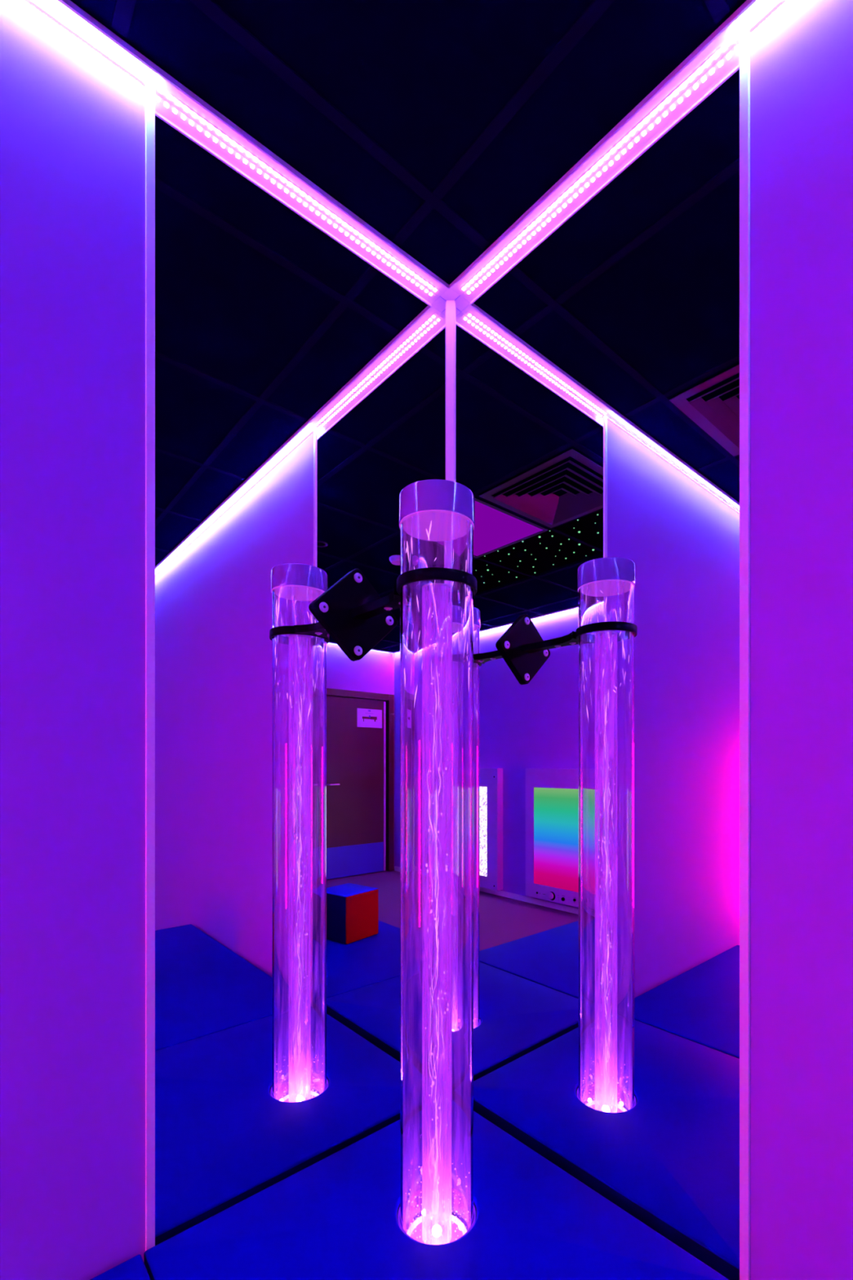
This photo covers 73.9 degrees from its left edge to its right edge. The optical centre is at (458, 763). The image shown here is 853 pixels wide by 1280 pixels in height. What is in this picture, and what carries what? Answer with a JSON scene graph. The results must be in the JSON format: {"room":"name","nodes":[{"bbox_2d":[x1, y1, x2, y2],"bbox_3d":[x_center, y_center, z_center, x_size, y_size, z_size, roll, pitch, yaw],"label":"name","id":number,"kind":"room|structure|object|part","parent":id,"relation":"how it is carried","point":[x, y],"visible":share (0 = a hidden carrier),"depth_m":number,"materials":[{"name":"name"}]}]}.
{"room":"sensory room","nodes":[
{"label":"sensory room","id":0,"kind":"room"},
{"bbox_2d":[0,0,446,1279],"bbox_3d":[-1.104,-0.026,0.677,3.020,2.531,0.097,0,0,-42],"label":"wall","id":1,"kind":"structure","parent":0,"point":[73,121],"depth_m":0.99,"materials":[{"name":"white paint"}]},
{"bbox_2d":[145,83,155,1250],"bbox_3d":[-0.585,-0.159,1.075,0.016,2.252,0.008,0,0,-42],"label":"trim","id":2,"kind":"structure","parent":1,"relation":"attached to","point":[149,91],"depth_m":1.07,"materials":[{"name":"white plastic"}]},
{"bbox_2d":[26,0,448,296],"bbox_3d":[-1.072,-1.286,0.612,2.780,0.011,0.043,0,0,-42],"label":"strip light","id":3,"kind":"object","parent":1,"relation":"attached to","point":[68,15],"visible":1,"depth_m":1.14,"materials":[{"name":"white plastic"}]},
{"bbox_2d":[440,285,459,300],"bbox_3d":[-0.023,-1.288,1.554,0.040,0.006,0.040,0,0,-42],"label":"channel corner","id":4,"kind":"object","parent":3,"relation":"attached to","point":[448,295],"visible":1,"depth_m":1.55,"materials":[{"name":"white"}]},
{"bbox_2d":[155,91,446,1245],"bbox_3d":[-0.301,-0.159,1.332,0.750,2.252,0.003,0,0,-42],"label":"wall mirror","id":5,"kind":"object","parent":1,"relation":"attached to","point":[300,371],"visible":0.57,"depth_m":1.23,"materials":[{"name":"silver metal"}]},
{"bbox_2d":[311,567,476,660],"bbox_3d":[-0.121,-0.361,1.233,0.236,0.221,0.385,0,0,-42],"label":"bracket","id":6,"kind":"object","parent":5,"relation":"attached to","point":[352,610],"visible":0.81,"depth_m":1.34,"materials":[{"name":"black plastic"}]},
{"bbox_3d":[-0.246,-0.361,1.371,0.236,0.221,0.011,0,0,-42],"label":"mounting plate","id":7,"kind":"part","parent":6,"relation":"part of","materials":[{"name":"black plastic"}]},
{"bbox_3d":[-0.167,-0.361,1.289,0.104,0.020,0.216,0,0,-42],"label":"arm","id":8,"kind":"part","parent":6,"relation":"part of","materials":[{"name":"black plastic"}]},
{"bbox_2d":[446,300,454,481],"bbox_3d":[-0.022,-0.164,1.571,0.016,2.242,0.016,0,0,-42],"label":"trim","id":9,"kind":"structure","parent":1,"relation":"attached to","point":[450,304],"depth_m":1.57,"materials":[{"name":"white"}]},
{"bbox_2d":[70,0,746,285],"bbox_3d":[0.342,-1.331,-0.929,3.020,0.080,4.420,0,0,-42],"label":"ceiling","id":10,"kind":"structure","parent":0,"point":[424,80],"depth_m":1.07,"materials":[{"name":"black tile"}]},
{"bbox_2d":[111,0,729,249],"bbox_3d":[0.342,-1.289,-0.929,2.720,0.004,4.120,0,0,-42],"label":"grid","id":11,"kind":"object","parent":10,"relation":"attached to","point":[124,9],"visible":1,"depth_m":1.09,"materials":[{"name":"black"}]},
{"bbox_2d":[454,0,852,1279],"bbox_3d":[1.461,-0.026,0.012,0.097,2.531,4.323,0,0,-42],"label":"wall","id":12,"kind":"structure","parent":0,"point":[802,53],"depth_m":0.93,"materials":[{"name":"white paint"}]},
{"bbox_2d":[454,40,739,1279],"bbox_3d":[0.241,-0.159,1.294,0.003,2.252,0.778,0,0,-42],"label":"wall mirror","id":13,"kind":"object","parent":12,"relation":"attached to","point":[597,360],"visible":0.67,"depth_m":1.19,"materials":[{"name":"mirror"}]},
{"bbox_2d":[449,0,785,295],"bbox_3d":[1.390,-1.286,-0.014,0.043,0.011,4.180,0,0,-42],"label":"strip light","id":14,"kind":"object","parent":12,"relation":"attached to","point":[752,13],"visible":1,"depth_m":1.14,"materials":[{"name":"white plastic"}]},
{"bbox_2d":[739,29,750,1279],"bbox_3d":[0.505,-0.159,0.997,0.008,2.252,0.016,0,0,-42],"label":"trim","id":15,"kind":"structure","parent":12,"relation":"attached to","point":[744,39],"depth_m":0.99,"materials":[{"name":"white plastic"}]},
{"bbox_3d":[0.342,1.280,-0.929,3.020,0.080,4.420,0,0,-42],"label":"floor","id":16,"kind":"structure","parent":0,"visible":0},
{"bbox_2d":[89,1253,150,1279],"bbox_3d":[-0.749,1.073,0.390,1.122,0.331,0.771,0,0,-42],"label":"floor mat","id":17,"kind":"object","parent":16,"relation":"on","point":[133,1268],"visible":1,"depth_m":1.01,"materials":[{"name":"blue plastic"}]},
{"bbox_2d":[143,1111,728,1279],"bbox_3d":[-0.048,1.073,1.022,0.754,0.331,0.773,0,0,-42],"label":"floor mat","id":18,"kind":"object","parent":16,"relation":"on","point":[335,1217],"visible":0.7,"depth_m":1.09,"materials":[{"name":"blue plastic"}]},
{"bbox_2d":[398,479,475,1244],"bbox_3d":[-0.043,0.346,1.154,0.158,1.777,0.158,0,0,6],"label":"tube","id":19,"kind":"object","parent":16,"relation":"on","point":[437,517],"visible":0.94,"depth_m":1.09,"materials":[{"name":"clear plastic"}]}
]}

